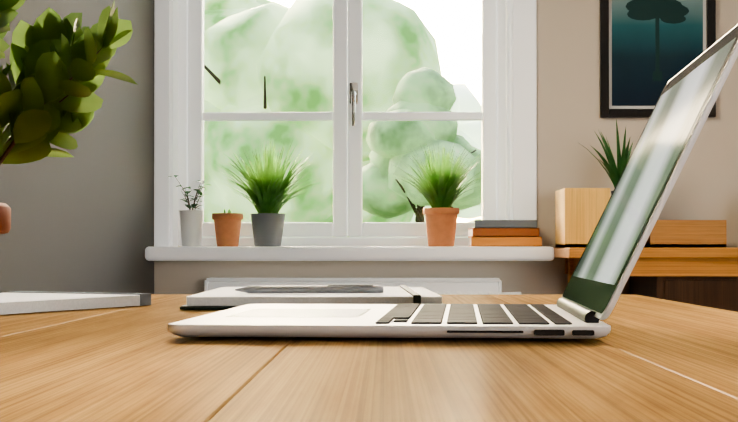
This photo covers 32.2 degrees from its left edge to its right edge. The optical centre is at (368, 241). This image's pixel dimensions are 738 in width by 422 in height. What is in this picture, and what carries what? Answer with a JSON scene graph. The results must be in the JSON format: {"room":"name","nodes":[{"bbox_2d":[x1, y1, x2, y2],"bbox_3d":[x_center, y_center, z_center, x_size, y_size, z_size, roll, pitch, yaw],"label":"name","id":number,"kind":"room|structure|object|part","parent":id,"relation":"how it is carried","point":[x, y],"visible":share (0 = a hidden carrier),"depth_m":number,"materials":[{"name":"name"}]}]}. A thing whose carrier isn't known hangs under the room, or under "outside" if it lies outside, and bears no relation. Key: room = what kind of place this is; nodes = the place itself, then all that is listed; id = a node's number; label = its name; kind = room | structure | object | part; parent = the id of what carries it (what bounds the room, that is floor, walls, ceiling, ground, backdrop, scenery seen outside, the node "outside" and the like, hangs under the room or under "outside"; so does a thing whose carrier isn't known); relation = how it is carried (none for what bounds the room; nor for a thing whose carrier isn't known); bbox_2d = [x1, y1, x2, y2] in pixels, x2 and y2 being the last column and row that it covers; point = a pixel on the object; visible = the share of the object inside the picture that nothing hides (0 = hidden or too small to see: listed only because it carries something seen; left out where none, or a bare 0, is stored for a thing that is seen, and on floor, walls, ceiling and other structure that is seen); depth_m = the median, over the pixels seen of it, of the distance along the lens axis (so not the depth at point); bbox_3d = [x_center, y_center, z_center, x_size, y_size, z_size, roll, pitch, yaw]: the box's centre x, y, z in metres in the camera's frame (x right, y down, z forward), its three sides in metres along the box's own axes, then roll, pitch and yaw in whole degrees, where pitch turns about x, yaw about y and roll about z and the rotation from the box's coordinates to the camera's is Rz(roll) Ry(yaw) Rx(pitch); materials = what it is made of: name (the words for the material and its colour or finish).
{"room":"office","nodes":[
{"label":"office","id":0,"kind":"room"},
{"bbox_2d":[0,0,154,293],"bbox_3d":[-0.765,-0.491,1.224,0.100,2.600,6.150,0,0,1],"label":"wall","id":1,"kind":"structure","parent":0,"point":[82,219],"depth_m":3.23,"materials":[{"name":"grey paint"}]},
{"bbox_2d":[154,0,737,294],"bbox_3d":[0.963,-0.467,4.151,3.280,2.600,0.250,0,0,1],"label":"wall","id":2,"kind":"structure","parent":0,"point":[569,120],"depth_m":4.03,"materials":[{"name":"beige paint"}]},
{"bbox_2d":[154,0,536,246],"bbox_3d":[-0.074,-0.842,4.120,1.203,1.721,0.186,0,0,1],"label":"window","id":3,"kind":"structure","parent":2,"relation":"in","point":[353,102],"depth_m":4.13,"materials":[{"name":"white wood"}]},
{"bbox_3d":[-0.329,-0.800,4.169,0.517,1.572,0.060,0,0,1],"label":"window sash","id":4,"kind":"part","parent":3,"relation":"part of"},
{"bbox_3d":[-0.329,-0.800,4.174,0.435,1.490,0.004,0,0,1],"label":"sash glass","id":5,"kind":"part","parent":3,"relation":"part of","materials":[{"name":"clear glass"}]},
{"bbox_3d":[-0.050,-0.440,4.108,0.028,0.145,0.048,0,0,1],"label":"handle","id":6,"kind":"part","parent":3,"relation":"part of","materials":[{"name":"silver metal"}]},
{"bbox_3d":[0.172,-0.800,4.167,0.399,1.490,0.004,0,0,1],"label":"sash glass","id":7,"kind":"part","parent":3,"relation":"part of","materials":[{"name":"clear glass"}]},
{"bbox_3d":[0.172,-0.800,4.162,0.481,1.572,0.060,0,0,1],"label":"window sash","id":8,"kind":"part","parent":3,"relation":"part of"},
{"bbox_2d":[145,247,553,260],"bbox_3d":[-0.058,0.039,3.995,1.238,0.043,0.280,0,0,1],"label":"window sill","id":9,"kind":"structure","parent":2,"relation":"attached to","point":[349,253],"depth_m":3.86,"materials":[{"name":"white paint"}]},
{"bbox_2d":[166,175,211,246],"bbox_3d":[-0.564,-0.096,4.013,0.143,0.226,0.115,0,0,1],"label":"potted plant","id":10,"kind":"object","parent":9,"relation":"on","point":[191,223],"visible":1,"depth_m":3.98,"materials":[{"name":"white"}]},
{"bbox_3d":[-0.555,-0.039,4.002,0.077,0.113,0.077,0,0,1],"label":"pot","id":11,"kind":"part","parent":10,"relation":"part of","materials":[{"name":"white ceramic"}]},
{"bbox_2d":[212,209,242,246],"bbox_3d":[-0.443,-0.043,4.011,0.099,0.120,0.099,0,0,1],"label":"pot","id":12,"kind":"object","parent":9,"relation":"on","point":[227,225],"visible":0.96,"depth_m":3.98,"materials":[{"name":"ceramic"}]},
{"bbox_2d":[212,140,326,246],"bbox_3d":[-0.312,-0.157,3.881,0.420,0.345,0.362,0,0,1],"label":"potted plant","id":13,"kind":"object","parent":9,"relation":"on","point":[266,189],"visible":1,"depth_m":3.90,"materials":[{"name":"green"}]},
{"bbox_3d":[-0.312,-0.034,3.944,0.109,0.101,0.109,0,0,1],"label":"pot","id":14,"kind":"part","parent":13,"relation":"part of","materials":[{"name":"grey ceramic"}]},
{"bbox_2d":[393,143,491,246],"bbox_3d":[0.226,-0.149,3.892,0.349,0.330,0.297,0,0,1],"label":"potted plant","id":15,"kind":"object","parent":9,"relation":"on","point":[444,180],"visible":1,"depth_m":3.90,"materials":[{"name":"plant"}]},
{"bbox_3d":[0.222,-0.042,3.937,0.113,0.118,0.113,0,0,1],"label":"pot","id":16,"kind":"part","parent":15,"relation":"part of","materials":[{"name":"ceramic"}]},
{"bbox_2d":[468,220,541,246],"bbox_3d":[0.420,-0.024,3.980,0.217,0.081,0.153,0,0,1],"label":"books","id":17,"kind":"object","parent":9,"relation":"on","point":[503,233],"visible":1,"depth_m":3.91,"materials":[{"name":"brown paper"}]},
{"bbox_2d":[600,0,715,117],"bbox_3d":[0.906,-0.638,4.016,0.360,0.500,0.020,0,0,1],"label":"picture frame","id":18,"kind":"object","parent":2,"relation":"attached to","point":[649,49],"visible":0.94,"depth_m":4.02,"materials":[{"name":"black"}]},
{"bbox_3d":[0.925,0.858,1.191,3.480,0.100,6.250,0,0,1],"label":"floor","id":19,"kind":"structure","parent":0,"visible":0},
{"bbox_2d":[204,278,520,294],"bbox_3d":[-0.018,0.472,3.969,0.978,0.716,0.075,0,0,1],"label":"radiator","id":20,"kind":"object","parent":19,"relation":"on","point":[488,286],"visible":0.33,"depth_m":3.94,"materials":[{"name":"white metal"}]},
{"bbox_2d":[0,294,737,421],"bbox_3d":[-0.213,0.427,0.469,1.007,0.750,1.970,0,0,1],"label":"desk","id":21,"kind":"object","parent":19,"relation":"on","point":[648,359],"visible":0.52,"depth_m":0.51,"materials":[{"name":"brown wood"}]},
{"bbox_2d":[0,0,137,233],"bbox_3d":[-0.208,-0.077,0.519,0.218,0.259,0.232,0,0,1],"label":"plant","id":22,"kind":"object","parent":21,"relation":"on","point":[56,71],"visible":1,"depth_m":0.55,"materials":[{"name":"green plant"}]},
{"bbox_3d":[-0.195,0.017,0.542,0.083,0.066,0.083,0,0,1],"label":"pot","id":23,"kind":"part","parent":22,"relation":"part of","materials":[{"name":"ceramic"}]},
{"bbox_2d":[0,291,150,314],"bbox_3d":[-0.309,0.052,1.089,0.150,0.011,0.211,0,-1,25],"label":"pad","id":24,"kind":"object","parent":21,"relation":"on","point":[14,302],"visible":1,"depth_m":1.07,"materials":[{"name":"white paper"}]},
{"bbox_2d":[180,285,442,309],"bbox_3d":[-0.047,0.049,1.210,0.222,0.019,0.312,0,0,-1],"label":"notebook","id":25,"kind":"object","parent":21,"relation":"on","point":[222,298],"visible":0.92,"depth_m":1.06,"materials":[{"name":"white paper"}]},
{"bbox_2d":[168,24,737,338],"bbox_3d":[0.056,-0.032,0.819,0.315,0.174,0.281,0,0,4],"label":"laptop","id":26,"kind":"object","parent":21,"relation":"on","point":[588,300],"visible":1,"depth_m":0.73,"materials":[{"name":"silver metal"}]},
{"bbox_3d":[0.173,-0.038,0.811,0.081,0.162,0.280,0,0,4],"label":"lid","id":27,"kind":"part","parent":26,"relation":"part of","materials":[{"name":"silver metal"}]},
{"bbox_2d":[554,248,737,311],"bbox_3d":[1.258,0.425,3.765,1.400,0.810,0.460,0,0,1],"label":"console","id":28,"kind":"object","parent":19,"relation":"on","point":[707,277],"visible":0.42,"depth_m":3.57,"materials":[{"name":"brown wood"}]},
{"bbox_2d":[555,188,609,247],"bbox_3d":[0.626,-0.066,3.757,0.130,0.170,0.200,0,0,1],"label":"box","id":29,"kind":"object","parent":28,"relation":"on","point":[578,212],"visible":0.73,"depth_m":3.66,"materials":[{"name":"brown wood"}]},
{"bbox_3d":[1.258,0.425,3.765,1.400,0.810,0.460,0,0,1],"label":"frame","id":30,"kind":"part","parent":28,"relation":"part of","materials":[{"name":"brown wood"}]},
{"bbox_2d":[644,220,726,247],"bbox_3d":[0.928,-0.021,3.803,0.220,0.080,0.180,0,0,1],"label":"box","id":31,"kind":"object","parent":28,"relation":"on","point":[687,233],"visible":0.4,"depth_m":3.71,"materials":[{"name":"brown wood"}]},
{"label":"outside","id":32,"kind":"structure","parent":0,"visible":0},
{"bbox_3d":[0.396,1.434,34.522,120.000,0.100,60.000,0,0,1],"label":"ground","id":33,"kind":"structure","parent":32,"visible":0},
{"bbox_2d":[204,0,273,30],"bbox_3d":[-4.048,-3.419,41.558,6.006,9.733,7.023,0,0,1],"label":"tree","id":34,"kind":"object","parent":33,"relation":"on","point":[211,6],"depth_m":39.80,"materials":[{"name":"green plant"}]},
{"bbox_2d":[204,0,441,236],"bbox_3d":[-2.182,-2.162,30.106,7.786,7.032,6.442,0,0,1],"label":"tree","id":35,"kind":"object","parent":33,"relation":"on","point":[399,43],"depth_m":27.74,"materials":[{"name":"green plant"}]},
{"bbox_2d":[362,67,480,221],"bbox_3d":[0.891,-0.734,19.748,2.303,4.006,2.047,0,0,1],"label":"tree","id":36,"kind":"object","parent":33,"relation":"on","point":[465,200],"depth_m":19.56,"materials":[{"name":"green plant"}]},
{"bbox_2d":[411,84,480,221],"bbox_3d":[2.651,-2.220,45.848,4.703,7.406,4.985,0,0,1],"label":"tree","id":37,"kind":"object","parent":33,"relation":"on","point":[471,136],"depth_m":45.66,"materials":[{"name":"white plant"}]},
{"bbox_3d":[0.748,-0.036,3.776,0.100,0.110,0.178,0,0,1],"label":"box","id":38,"kind":"object","parent":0,"visible":0},
{"bbox_2d":[579,120,632,194],"bbox_3d":[0.737,-0.226,3.801,0.254,0.270,0.319,0,0,1],"label":"aloe plant","id":39,"kind":"object","parent":38,"relation":"on","point":[614,173],"visible":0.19,"depth_m":3.76,"materials":[{"name":"green plant"}]}
]}

